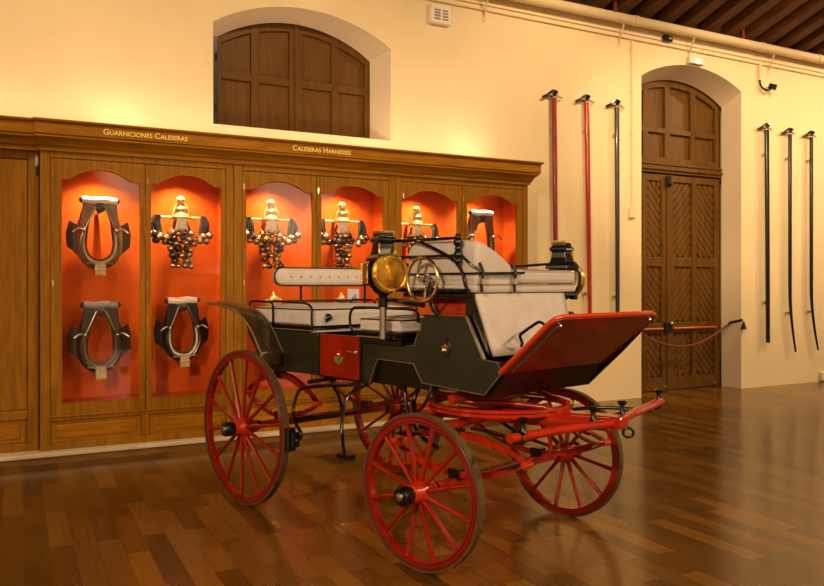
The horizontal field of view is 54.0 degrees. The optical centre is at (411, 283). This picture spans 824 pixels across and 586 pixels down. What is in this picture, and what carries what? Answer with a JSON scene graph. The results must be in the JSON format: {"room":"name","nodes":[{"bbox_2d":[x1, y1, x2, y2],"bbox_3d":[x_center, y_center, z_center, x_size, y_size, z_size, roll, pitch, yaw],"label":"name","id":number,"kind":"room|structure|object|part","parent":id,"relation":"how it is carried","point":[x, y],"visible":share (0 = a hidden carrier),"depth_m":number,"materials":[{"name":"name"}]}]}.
{"room":"carriage museum","nodes":[
{"label":"carriage museum","id":0,"kind":"room"},
{"bbox_2d":[0,381,823,585],"bbox_3d":[5.484,1.660,5.617,29.000,0.120,13.720,0,0,-29],"label":"floor","id":1,"kind":"structure","parent":0,"point":[720,485],"depth_m":5.49,"materials":[{"name":"brown wood"}]},
{"bbox_2d":[0,148,38,453],"bbox_3d":[-4.836,0.150,6.728,3.120,2.700,0.460,0,0,-29],"label":"cupboard","id":2,"kind":"object","parent":1,"relation":"on","point":[19,169],"visible":1,"depth_m":7.22,"materials":[{"name":"brown wood"}]},
{"bbox_3d":[-4.032,1.320,6.955,1.270,0.210,0.028,0,0,-29],"label":"panel","id":3,"kind":"part","parent":2,"relation":"part of","materials":[{"name":"brown wood"}]},
{"bbox_3d":[-4.032,0.005,6.954,1.302,2.240,0.021,0,0,-29],"label":"door","id":4,"kind":"part","parent":2,"relation":"part of","materials":[{"name":"brown wood"}]},
{"bbox_2d":[39,150,233,450],"bbox_3d":[-2.673,0.135,7.867,1.760,2.730,0.522,0,0,-29],"label":"display cabinet","id":5,"kind":"object","parent":1,"relation":"on","point":[147,396],"visible":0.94,"depth_m":7.87,"materials":[{"name":"brown wood"}]},
{"bbox_3d":[-2.919,1.337,7.483,0.791,0.205,0.033,0,0,-29],"label":"panel","id":6,"kind":"part","parent":5,"relation":"part of","materials":[{"name":"brown wood"}]},
{"bbox_3d":[-2.901,0.025,7.486,0.820,2.329,0.034,0,0,-29],"label":"door","id":7,"kind":"part","parent":5,"relation":"part of","materials":[{"name":"brown wood"}]},
{"bbox_2d":[66,196,130,275],"bbox_3d":[-3.001,-0.455,7.737,0.584,0.749,0.327,0,0,-29],"label":"horse collar","id":8,"kind":"object","parent":5,"relation":"attached to","point":[76,234],"visible":1,"depth_m":7.62,"materials":[{"name":"black leather"}]},
{"bbox_3d":[-3.040,-0.655,7.611,0.160,0.278,0.022,0,0,-29],"label":"shoulder panel","id":9,"kind":"part","parent":8,"relation":"part of","materials":[{"name":"brown leather"}]},
{"bbox_3d":[-2.873,-0.655,7.702,0.160,0.278,0.022,0,0,-29],"label":"shoulder panel","id":10,"kind":"part","parent":8,"relation":"part of","materials":[{"name":"brown leather"}]},
{"bbox_2d":[67,301,130,379],"bbox_3d":[-2.994,0.530,7.741,0.576,0.739,0.327,0,0,-29],"label":"horse collar","id":11,"kind":"object","parent":5,"relation":"attached to","point":[77,338],"visible":1,"depth_m":7.63,"materials":[{"name":"black leather"}]},
{"bbox_3d":[-3.033,0.333,7.615,0.158,0.274,0.022,0,0,-29],"label":"shoulder panel","id":12,"kind":"part","parent":11,"relation":"part of","materials":[{"name":"leather"}]},
{"bbox_3d":[-2.868,0.333,7.704,0.158,0.274,0.022,0,0,-29],"label":"shoulder panel","id":13,"kind":"part","parent":11,"relation":"part of","materials":[{"name":"leather"}]},
{"bbox_3d":[-2.781,-0.025,8.067,1.696,2.270,0.023,0,0,-29],"label":"panel","id":14,"kind":"part","parent":5,"relation":"part of","materials":[{"name":"orange fabric"}]},
{"bbox_2d":[154,297,207,366],"bbox_3d":[-2.316,0.474,8.110,0.541,0.697,0.326,-2,1,-28],"label":"horse collar","id":15,"kind":"object","parent":5,"relation":"attached to","point":[163,331],"visible":1,"depth_m":7.99,"materials":[{"name":"black leather"}]},
{"bbox_3d":[-2.354,0.292,7.983,0.148,0.258,0.022,-2,1,-28],"label":"shoulder panel","id":16,"kind":"part","parent":15,"relation":"part of","materials":[{"name":"black leather"}]},
{"bbox_3d":[-2.199,0.287,8.068,0.148,0.258,0.022,-2,1,-28],"label":"shoulder panel","id":17,"kind":"part","parent":15,"relation":"part of","materials":[{"name":"black leather"}]},
{"bbox_2d":[151,196,213,268],"bbox_3d":[-2.339,-0.510,8.115,0.628,0.731,0.344,0,0,-29],"label":"bells","id":18,"kind":"object","parent":5,"relation":"attached to","point":[179,210],"visible":0.99,"depth_m":8.00,"materials":[{"name":"gold metal"}]},
{"bbox_3d":[-2.197,0.025,7.868,0.768,2.329,0.034,0,0,-29],"label":"door","id":19,"kind":"part","parent":5,"relation":"part of","materials":[{"name":"brown wood"}]},
{"bbox_3d":[-2.185,1.337,7.881,0.739,0.205,0.033,0,0,-29],"label":"panel","id":20,"kind":"part","parent":5,"relation":"part of","materials":[{"name":"brown wood"}]},
{"bbox_2d":[0,115,543,184],"bbox_3d":[-2.362,-1.330,7.968,8.652,0.270,0.660,0,0,-29],"label":"crown molding","id":21,"kind":"structure","parent":5,"relation":"on","point":[51,134],"depth_m":8.05,"materials":[{"name":"brown wood"}]},
{"bbox_2d":[0,417,457,468],"bbox_3d":[-3.886,1.550,7.158,12.000,0.100,0.630,0,0,-29],"label":"plinth","id":22,"kind":"object","parent":1,"relation":"on","point":[37,457],"visible":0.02,"depth_m":7.59,"materials":[{"name":"stone"}]},
{"bbox_2d":[234,164,394,431],"bbox_3d":[-1.101,0.135,8.720,1.810,2.730,0.522,0,0,-29],"label":"display cabinet","id":23,"kind":"object","parent":1,"relation":"on","point":[307,196],"visible":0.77,"depth_m":8.69,"materials":[{"name":"brown wood"}]},
{"bbox_2d":[246,199,300,268],"bbox_3d":[-1.520,-0.521,8.559,0.629,0.738,0.347,0,0,-29],"label":"bells","id":24,"kind":"object","parent":23,"relation":"in","point":[270,212],"visible":0.93,"depth_m":8.44,"materials":[{"name":"gold metal"}]},
{"bbox_2d":[264,292,282,389],"bbox_3d":[-1.459,0.589,8.493,0.195,1.018,0.200,0,0,-29],"label":"plume","id":25,"kind":"object","parent":23,"relation":"in","point":[273,296],"visible":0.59,"depth_m":8.46,"materials":[{"name":"gold metal"}]},
{"bbox_3d":[-1.361,0.025,8.322,0.797,2.329,0.034,0,0,-29],"label":"door","id":26,"kind":"part","parent":23,"relation":"part of","materials":[{"name":"brown wood"}]},
{"bbox_3d":[-1.379,1.337,8.318,0.768,0.205,0.033,0,0,-29],"label":"panel","id":27,"kind":"part","parent":23,"relation":"part of","materials":[{"name":"brown wood"}]},
{"bbox_3d":[-1.210,-0.025,8.920,1.746,2.270,0.023,0,0,-29],"label":"panel","id":28,"kind":"part","parent":23,"relation":"part of","materials":[{"name":"orange fabric"}]},
{"bbox_2d":[334,292,349,382],"bbox_3d":[-0.778,0.594,8.863,0.195,1.008,0.200,0,0,-29],"label":"plume","id":29,"kind":"object","parent":23,"relation":"in","point":[341,296],"visible":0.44,"depth_m":8.82,"materials":[{"name":"gold metal"}]},
{"bbox_2d":[321,202,369,267],"bbox_3d":[-0.804,-0.533,8.947,0.623,0.734,0.348,0,0,-29],"label":"bells","id":30,"kind":"object","parent":23,"relation":"in","point":[342,216],"visible":0.91,"depth_m":8.83,"materials":[{"name":"brass"},{"name":"dark metal"},{"name":"dark leather"}]},
{"bbox_3d":[-0.636,0.025,8.716,0.841,2.329,0.034,0,0,-29],"label":"door","id":31,"kind":"part","parent":23,"relation":"part of","materials":[{"name":"brown wood"}]},
{"bbox_3d":[-0.624,1.337,8.729,0.812,0.205,0.033,0,0,-29],"label":"panel","id":32,"kind":"part","parent":23,"relation":"part of","materials":[{"name":"brown wood"}]},
{"bbox_2d":[348,289,358,382],"bbox_3d":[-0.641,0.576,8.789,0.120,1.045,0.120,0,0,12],"label":"display card","id":33,"kind":"object","parent":23,"relation":"in","point":[352,293],"visible":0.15,"depth_m":8.78,"materials":[{"name":"white paper"}]},
{"bbox_2d":[204,230,664,573],"bbox_3d":[0.027,0.637,5.622,1.834,1.925,3.384,0,0,-43],"label":"carriage","id":34,"kind":"object","parent":1,"relation":"on","point":[496,334],"visible":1,"depth_m":4.87,"materials":[{"name":"red paint"}]},
{"bbox_3d":[-1.151,0.212,6.165,0.018,0.177,0.351,0,0,-43],"label":"armrest rail","id":35,"kind":"part","parent":34,"relation":"part of","materials":[{"name":"black metal"}]},
{"bbox_3d":[-0.884,0.328,5.854,0.009,0.008,0.530,0,0,-43],"label":"seat moulding","id":36,"kind":"part","parent":34,"relation":"part of","materials":[{"name":"brown wood"}]},
{"bbox_3d":[-0.863,0.223,5.846,0.026,0.207,0.509,0,0,-43],"label":"armrest rail","id":37,"kind":"part","parent":34,"relation":"part of","materials":[{"name":"black metal"}]},
{"bbox_3d":[-0.781,0.881,5.498,0.086,0.352,0.176,0,0,-5],"label":"brake arm","id":38,"kind":"part","parent":34,"relation":"part of","materials":[{"name":"black metal"}]},
{"bbox_3d":[-0.857,0.147,6.238,0.018,0.305,0.018,0,0,-20],"label":"support post","id":39,"kind":"part","parent":34,"relation":"part of","materials":[{"name":"black metal"}]},
{"bbox_3d":[-0.600,0.303,6.305,1.030,0.017,0.790,0,0,-43],"label":"seat frame","id":40,"kind":"part","parent":34,"relation":"part of","materials":[{"name":"black metal"}]},
{"bbox_3d":[-0.711,0.132,6.426,1.000,0.016,0.016,0,0,-43],"label":"rail","id":41,"kind":"part","parent":34,"relation":"part of","materials":[{"name":"black metal"}]},
{"bbox_2d":[255,303,408,324],"bbox_3d":[-0.613,0.221,6.319,0.980,0.146,0.770,0,0,-43],"label":"cushion","id":42,"kind":"object","parent":34,"relation":"on","point":[294,313],"depth_m":5.94,"materials":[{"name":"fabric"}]},
{"bbox_3d":[-0.483,0.485,5.422,0.022,0.286,0.428,0,0,-43],"label":"panel","id":43,"kind":"part","parent":34,"relation":"part of","materials":[{"name":"red paint"}]},
{"bbox_3d":[-0.395,0.448,5.288,0.030,0.031,0.097,0,0,-43],"label":"door handle","id":44,"kind":"part","parent":34,"relation":"part of","materials":[{"name":"gold metal"}]},
{"bbox_2d":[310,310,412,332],"bbox_3d":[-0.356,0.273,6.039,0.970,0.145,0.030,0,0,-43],"label":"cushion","id":45,"kind":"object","parent":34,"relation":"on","point":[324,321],"depth_m":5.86,"materials":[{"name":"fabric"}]},
{"bbox_3d":[-0.390,0.147,6.667,0.018,0.305,0.018,0,0,-20],"label":"support post","id":46,"kind":"part","parent":34,"relation":"part of","materials":[{"name":"black metal"}]},
{"bbox_3d":[-0.401,0.413,5.364,0.030,0.463,2.662,0,0,-43],"label":"panel","id":47,"kind":"part","parent":34,"relation":"part of","materials":[{"name":"green paint"}]},
{"bbox_3d":[-0.237,0.338,5.131,0.005,0.009,0.370,0,0,-43],"label":"seat moulding","id":48,"kind":"part","parent":34,"relation":"part of","materials":[{"name":"black wood"}]},
{"bbox_2d":[371,288,388,306],"bbox_3d":[-0.178,0.082,4.954,0.150,0.120,0.150,0,0,-29],"label":"holder","id":49,"kind":"object","parent":34,"relation":"on","point":[383,300],"depth_m":4.93,"materials":[{"name":"black metal"}]},
{"bbox_3d":[-0.178,0.237,4.954,0.044,0.200,0.043,0,0,-29],"label":"stem","id":50,"kind":"part","parent":34,"relation":"part of","materials":[{"name":"metal"}]},
{"bbox_3d":[-0.183,0.240,5.085,0.033,0.195,0.671,0,0,-43],"label":"armrest rail","id":51,"kind":"part","parent":34,"relation":"part of","materials":[{"name":"black metal"}]},
{"bbox_2d":[360,314,423,331],"bbox_3d":[0.161,0.251,5.476,1.000,0.098,0.400,0,0,-43],"label":"cushion","id":52,"kind":"object","parent":34,"relation":"on","point":[395,323],"depth_m":5.10,"materials":[{"name":"fabric"}]},
{"bbox_3d":[-0.072,1.161,4.389,0.052,0.052,0.015,0,0,43],"label":"hub plate","id":53,"kind":"part","parent":34,"relation":"part of","materials":[{"name":"metal"}]},
{"bbox_3d":[-0.116,0.501,5.086,0.012,0.272,0.800,0,0,-43],"label":"panel","id":54,"kind":"part","parent":34,"relation":"part of","materials":[{"name":"black wood"}]},
{"bbox_3d":[-0.065,0.110,4.895,0.031,0.057,0.455,0,0,-36],"label":"brake lever","id":55,"kind":"part","parent":34,"relation":"part of","materials":[{"name":"black metal"}]},
{"bbox_3d":[0.065,-0.264,4.797,0.020,0.023,0.530,0,0,-43],"label":"box rail","id":56,"kind":"part","parent":34,"relation":"part of","materials":[{"name":"black metal"}]},
{"bbox_3d":[0.068,-0.162,4.793,0.018,0.018,0.480,0,0,-43],"label":"box rail","id":57,"kind":"part","parent":34,"relation":"part of","materials":[{"name":"black metal"}]},
{"bbox_3d":[0.116,0.037,4.742,0.028,0.033,0.600,0,0,-43],"label":"box rail","id":58,"kind":"part","parent":34,"relation":"part of","materials":[{"name":"black metal"}]},
{"bbox_3d":[0.168,-0.116,4.684,0.020,0.312,0.442,0,0,-43],"label":"box rail","id":59,"kind":"part","parent":34,"relation":"part of","materials":[{"name":"black metal"}]},
{"bbox_3d":[0.190,0.374,4.684,0.042,0.064,0.053,0,0,-12],"label":"crown","id":60,"kind":"part","parent":34,"relation":"part of","materials":[{"name":"gold metal"}]},
{"bbox_3d":[0.500,0.065,5.054,0.970,0.026,0.580,0,0,-43],"label":"box seat frame","id":61,"kind":"part","parent":34,"relation":"part of","materials":[{"name":"black metal"}]},
{"bbox_2d":[409,270,573,283],"bbox_3d":[0.500,-0.043,5.044,0.925,0.083,0.595,0,0,-43],"label":"cushion","id":62,"kind":"object","parent":34,"relation":"on","point":[446,276],"depth_m":4.76,"materials":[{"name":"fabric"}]},
{"bbox_3d":[0.672,0.282,4.568,0.193,0.151,0.074,0,0,-24],"label":"grab handle","id":63,"kind":"part","parent":34,"relation":"part of","materials":[{"name":"black metal"}]},
{"bbox_3d":[0.655,0.346,4.286,0.040,0.261,0.306,0,0,-43],"label":"moulding","id":64,"kind":"part","parent":34,"relation":"part of","materials":[{"name":"wood"}]},
{"bbox_3d":[0.815,0.554,4.763,0.950,0.165,0.162,0,0,-43],"label":"toe panel","id":65,"kind":"part","parent":34,"relation":"part of","materials":[{"name":"wood"}]},
{"bbox_3d":[0.872,-0.037,5.375,0.018,0.215,0.610,0,0,-43],"label":"box rail","id":66,"kind":"part","parent":34,"relation":"part of","materials":[{"name":"black metal"}]},
{"bbox_2d":[555,410,627,429],"bbox_3d":[0.973,0.774,4.656,0.561,0.079,0.084,0,0,43],"label":"shaft","id":67,"kind":"object","parent":34,"relation":"attached to","point":[614,421],"depth_m":4.48,"materials":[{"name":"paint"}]},
{"bbox_2d":[395,175,527,412],"bbox_3d":[0.492,0.135,9.585,1.811,2.730,0.522,0,0,-29],"label":"display cabinet","id":68,"kind":"object","parent":1,"relation":"on","point":[447,203],"visible":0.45,"depth_m":9.67,"materials":[{"name":"brown wood"}]},
{"bbox_2d":[402,206,440,266],"bbox_3d":[0.014,-0.528,9.390,0.615,0.744,0.348,0,0,-29],"label":"harness","id":69,"kind":"object","parent":68,"relation":"attached to","point":[416,220],"visible":0.35,"depth_m":9.28,"materials":[{"name":"gold metal"}]},
{"bbox_3d":[0.208,1.337,9.180,0.754,0.205,0.033,0,0,-29],"label":"panel","id":70,"kind":"part","parent":68,"relation":"part of","materials":[{"name":"brown wood"}]},
{"bbox_3d":[0.218,0.025,9.179,0.800,2.329,0.034,0,0,-29],"label":"door","id":71,"kind":"part","parent":68,"relation":"part of","materials":[{"name":"brown wood"}]},
{"bbox_3d":[0.384,-0.025,9.786,1.747,2.270,0.023,0,0,-29],"label":"panel","id":72,"kind":"part","parent":68,"relation":"part of","materials":[{"name":"orange fabric"}]},
{"bbox_2d":[467,210,501,250],"bbox_3d":[0.796,-0.517,9.799,0.502,0.744,0.327,0,0,-29],"label":"horse collar","id":73,"kind":"object","parent":68,"relation":"attached to","point":[476,217],"visible":0.59,"depth_m":9.70,"materials":[{"name":"black leather"}]},
{"bbox_3d":[0.757,-0.716,9.672,0.159,0.276,0.022,0,0,-29],"label":"shoulder panel","id":74,"kind":"part","parent":73,"relation":"part of","materials":[{"name":"brown leather"}]},
{"bbox_3d":[0.923,-0.716,9.763,0.159,0.276,0.022,0,0,-29],"label":"shoulder panel","id":75,"kind":"part","parent":73,"relation":"part of","materials":[{"name":"brown leather"}]},
{"bbox_3d":[0.951,0.025,9.577,0.856,2.329,0.034,0,0,-29],"label":"door","id":76,"kind":"part","parent":68,"relation":"part of","materials":[{"name":"brown wood"}]},
{"bbox_3d":[0.964,1.337,9.591,0.828,0.205,0.033,0,0,-29],"label":"panel","id":77,"kind":"part","parent":68,"relation":"part of","materials":[{"name":"brown wood"}]},
{"bbox_2d":[0,0,823,405],"bbox_3d":[2.383,-1.145,11.330,29.000,5.490,0.720,0,0,-29],"label":"wall","id":78,"kind":"structure","parent":0,"point":[470,86],"depth_m":10.49,"materials":[{"name":"paint"}]},
{"bbox_2d":[213,23,369,138],"bbox_3d":[-1.326,-2.335,9.233,2.080,1.340,0.267,0,0,-29],"label":"window","id":79,"kind":"structure","parent":78,"relation":"in","point":[276,76],"depth_m":9.25,"materials":[{"name":"wood"},{"name":"black iron"}]},
{"bbox_2d":[218,23,294,130],"bbox_3d":[-1.758,-2.330,9.065,0.930,1.290,0.040,0,0,-29],"label":"shutter","id":80,"kind":"object","parent":79,"relation":"attached to","point":[256,63],"depth_m":9.06,"materials":[{"name":"brown wood"}]},
{"bbox_2d":[296,25,368,137],"bbox_3d":[-0.926,-2.330,9.517,0.925,1.290,0.040,0,0,-29],"label":"shutter","id":81,"kind":"object","parent":79,"relation":"attached to","point":[332,77],"depth_m":9.50,"materials":[{"name":"brown wood"}]},
{"bbox_2d":[213,7,390,140],"bbox_3d":[-1.246,-2.373,9.132,2.095,1.375,0.320,0,0,-29],"label":"window reveal","id":82,"kind":"structure","parent":78,"relation":"attached to","point":[374,50],"depth_m":9.42,"materials":[{"name":"paint"}]},
{"bbox_2d":[429,3,450,25],"bbox_3d":[0.341,-3.255,9.767,0.290,0.230,0.078,0,0,-29],"label":"air vent","id":83,"kind":"object","parent":78,"relation":"in","point":[438,14],"visible":1,"depth_m":9.73,"materials":[{"name":"white plastic"}]},
{"bbox_2d":[435,8,448,20],"bbox_3d":[0.357,-3.247,9.737,0.190,0.123,0.010,0,0,-29],"label":"grille","id":84,"kind":"object","parent":83,"relation":"attached to","point":[441,14],"depth_m":9.74,"materials":[{"name":"white plastic"}]},
{"bbox_2d":[542,89,562,240],"bbox_3d":[1.840,-0.893,10.555,0.329,3.286,0.124,0,0,-29],"label":"pole","id":85,"kind":"object","parent":78,"relation":"attached to","point":[553,92],"visible":0.77,"depth_m":10.53,"materials":[{"name":"red paint"}]},
{"bbox_2d":[575,94,594,312],"bbox_3d":[2.319,-0.892,10.815,0.329,3.286,0.124,0,0,-29],"label":"pole","id":86,"kind":"object","parent":78,"relation":"attached to","point":[585,97],"visible":0.94,"depth_m":10.79,"materials":[{"name":"paint"}]},
{"bbox_2d":[605,99,624,311],"bbox_3d":[2.789,-0.863,11.070,0.329,3.326,0.124,0,0,-29],"label":"pole","id":87,"kind":"object","parent":78,"relation":"attached to","point":[616,102],"visible":0.92,"depth_m":11.04,"materials":[{"name":"black metal"}]},
{"bbox_2d":[430,0,823,76],"bbox_3d":[6.078,-3.443,12.907,17.000,0.132,0.028,0,0,-29],"label":"cable conduit","id":88,"kind":"object","parent":78,"relation":"attached to","point":[451,3],"visible":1,"depth_m":11.15,"materials":[{"name":"beige paint"}]},
{"bbox_2d":[628,40,634,217],"bbox_3d":[3.066,-2.160,11.266,0.100,2.480,0.045,0,0,-29],"label":"conduit","id":89,"kind":"object","parent":78,"relation":"attached to","point":[631,211],"visible":1,"depth_m":11.26,"materials":[{"name":"beige paint"}]},
{"bbox_2d":[483,0,823,74],"bbox_3d":[6.113,-3.494,12.841,17.000,0.429,0.204,0,0,-29],"label":"pipe","id":90,"kind":"object","parent":78,"relation":"attached to","point":[561,5],"visible":1,"depth_m":11.42,"materials":[{"name":"beige metal"}]},
{"bbox_2d":[662,35,672,42],"bbox_3d":[3.665,-3.515,11.566,0.160,0.090,0.088,0,0,-29],"label":"sensor","id":91,"kind":"object","parent":78,"relation":"attached to","point":[666,38],"visible":1,"depth_m":11.54,"materials":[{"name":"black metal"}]},
{"bbox_2d":[641,80,722,391],"bbox_3d":[3.931,-0.745,12.208,2.160,4.690,0.215,0,0,-29],"label":"door","id":92,"kind":"structure","parent":78,"relation":"in","point":[681,173],"depth_m":12.32,"materials":[{"name":"brown wood"}]},
{"bbox_3d":[3.928,-2.433,12.235,2.020,1.265,0.055,0,0,-29],"label":"transom panel","id":93,"kind":"part","parent":92,"relation":"part of","materials":[{"name":"brown wood"}]},
{"bbox_2d":[641,65,740,387],"bbox_3d":[4.048,-0.800,12.029,2.055,4.800,0.360,0,0,-29],"label":"door reveal","id":94,"kind":"structure","parent":78,"relation":"attached to","point":[724,93],"depth_m":12.48,"materials":[{"name":"paint"}]},
{"bbox_2d":[564,0,823,55],"bbox_3d":[2.540,-3.850,11.040,29.000,0.240,0.060,0,0,-29],"label":"trim","id":95,"kind":"structure","parent":78,"relation":"attached to","point":[583,2],"depth_m":11.71,"materials":[{"name":"brown wood"}]},
{"bbox_2d":[641,319,746,346],"bbox_3d":[4.152,0.737,11.956,2.062,0.412,0.302,0,0,-29],"label":"rope","id":96,"kind":"object","parent":78,"relation":"hanging from","point":[743,326],"visible":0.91,"depth_m":12.22,"materials":[{"name":"red fabric"}]},
{"bbox_2d":[687,56,703,65],"bbox_3d":[4.155,-3.265,11.838,0.300,0.100,0.078,0,0,-29],"label":"emergency light","id":97,"kind":"object","parent":78,"relation":"attached to","point":[690,60],"visible":1,"depth_m":11.79,"materials":[{"name":"white plastic"}]},
{"bbox_2d":[757,123,772,342],"bbox_3d":[5.482,-0.793,12.533,0.329,3.406,0.124,0,0,-29],"label":"pole","id":98,"kind":"object","parent":78,"relation":"attached to","point":[765,154],"visible":1,"depth_m":12.51,"materials":[{"name":"black metal"}]},
{"bbox_2d":[757,63,777,90],"bbox_3d":[5.523,-3.204,12.521,0.277,0.434,0.193,0,0,-29],"label":"security camera","id":99,"kind":"object","parent":78,"relation":"attached to","point":[771,86],"visible":1,"depth_m":12.51,"materials":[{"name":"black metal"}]},
{"bbox_2d":[781,127,796,351],"bbox_3d":[5.967,-0.696,12.796,0.331,3.559,0.124,0,0,-29],"label":"pole","id":100,"kind":"object","parent":78,"relation":"attached to","point":[788,130],"visible":1,"depth_m":12.77,"materials":[{"name":"black metal"}]},
{"bbox_2d":[802,130,818,349],"bbox_3d":[6.443,-0.701,13.055,0.366,3.550,0.124,0,0,-29],"label":"pole","id":101,"kind":"object","parent":78,"relation":"attached to","point":[811,132],"visible":1,"depth_m":13.02,"materials":[{"name":"black metal"}]},
{"bbox_2d":[820,372,823,380],"bbox_3d":[6.672,1.509,13.211,0.077,0.135,0.068,0,0,-29],"label":"wall socket","id":102,"kind":"object","parent":78,"relation":"attached to","point":[821,373],"visible":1,"depth_m":13.18,"materials":[{"name":"white plastic"}]},
{"bbox_3d":[4.530,-5.493,7.375,29.000,3.205,9.720,0,0,-29],"label":"ceiling","id":103,"kind":"structure","parent":0,"visible":0},
{"bbox_2d":[565,0,581,3],"bbox_3d":[4.258,-5.362,6.818,0.200,3.300,9.000,0,0,-29],"label":"rafter","id":104,"kind":"object","parent":103,"relation":"attached to","point":[573,1],"visible":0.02,"depth_m":10.69,"materials":[{"name":"brown wood"}]},
{"bbox_2d":[589,0,611,8],"bbox_3d":[4.631,-5.362,7.021,0.200,3.300,9.000,0,0,-29],"label":"rafter","id":105,"kind":"object","parent":103,"relation":"attached to","point":[602,4],"visible":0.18,"depth_m":10.85,"materials":[{"name":"brown wood"}]},
{"bbox_2d":[612,0,617,10],"bbox_3d":[2.741,-3.830,10.921,0.056,0.260,0.060,0,0,-29],"label":"hanger","id":106,"kind":"object","parent":103,"relation":"hanging from","point":[614,2],"visible":1,"depth_m":10.91,"materials":[{"name":"metal"}]},
{"bbox_2d":[615,0,641,13],"bbox_3d":[5.005,-5.362,7.223,0.200,3.300,9.000,0,0,-29],"label":"rafter","id":107,"kind":"object","parent":103,"relation":"attached to","point":[624,6],"visible":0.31,"depth_m":11.00,"materials":[{"name":"brown wood"}]},
{"bbox_2d":[636,0,670,18],"bbox_3d":[5.378,-5.362,7.426,0.200,3.300,9.000,0,0,-29],"label":"rafter","id":108,"kind":"object","parent":103,"relation":"attached to","point":[646,8],"visible":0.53,"depth_m":11.17,"materials":[{"name":"brown wood"}]},
{"bbox_2d":[659,0,698,22],"bbox_3d":[5.752,-5.362,7.629,0.200,3.300,9.000,0,0,-29],"label":"rafter","id":109,"kind":"object","parent":103,"relation":"attached to","point":[674,9],"visible":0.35,"depth_m":11.34,"materials":[{"name":"brown wood"}]},
{"bbox_2d":[680,0,726,27],"bbox_3d":[6.125,-5.362,7.832,0.200,3.300,9.000,0,0,-29],"label":"rafter","id":110,"kind":"object","parent":103,"relation":"attached to","point":[699,11],"visible":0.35,"depth_m":11.48,"materials":[{"name":"brown wood"}]},
{"bbox_2d":[701,0,753,31],"bbox_3d":[6.499,-5.362,8.035,0.200,3.300,9.000,0,0,-29],"label":"rafter","id":111,"kind":"object","parent":103,"relation":"attached to","point":[729,9],"visible":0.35,"depth_m":11.64,"materials":[{"name":"brown wood"}]},
{"bbox_2d":[740,28,745,37],"bbox_3d":[4.964,-3.830,12.129,0.056,0.260,0.060,0,0,-29],"label":"hanger","id":112,"kind":"object","parent":103,"relation":"hanging from","point":[742,30],"visible":0.53,"depth_m":12.12,"materials":[{"name":"metal"}]},
{"bbox_2d":[721,0,780,35],"bbox_3d":[6.872,-5.362,8.237,0.200,3.300,9.000,0,0,-29],"label":"rafter","id":113,"kind":"object","parent":103,"relation":"attached to","point":[754,10],"visible":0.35,"depth_m":11.78,"materials":[{"name":"brown wood"}]},
{"bbox_2d":[740,0,807,39],"bbox_3d":[7.246,-5.362,8.440,0.200,3.300,9.000,0,0,-29],"label":"rafter","id":114,"kind":"object","parent":103,"relation":"attached to","point":[783,8],"visible":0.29,"depth_m":11.92,"materials":[{"name":"brown wood"}]},
{"bbox_2d":[759,0,823,43],"bbox_3d":[7.619,-5.362,8.643,0.200,3.300,9.000,0,0,-29],"label":"rafter","id":115,"kind":"object","parent":103,"relation":"attached to","point":[807,9],"visible":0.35,"depth_m":12.09,"materials":[{"name":"brown wood"}]},
{"bbox_2d":[777,7,823,47],"bbox_3d":[7.993,-5.362,8.846,0.200,3.300,9.000,0,0,-29],"label":"rafter","id":116,"kind":"object","parent":103,"relation":"attached to","point":[816,20],"visible":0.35,"depth_m":12.40,"materials":[{"name":"brown wood"}]},
{"bbox_2d":[795,24,823,51],"bbox_3d":[8.366,-5.362,9.049,0.200,3.300,9.000,0,0,-29],"label":"rafter","id":117,"kind":"object","parent":103,"relation":"attached to","point":[817,36],"visible":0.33,"depth_m":12.74,"materials":[{"name":"brown wood"}]},
{"bbox_2d":[812,40,823,54],"bbox_3d":[8.740,-5.362,9.251,0.200,3.300,9.000,0,0,-29],"label":"rafter","id":118,"kind":"object","parent":103,"relation":"attached to","point":[819,48],"visible":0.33,"depth_m":13.06,"materials":[{"name":"brown wood"}]}
]}

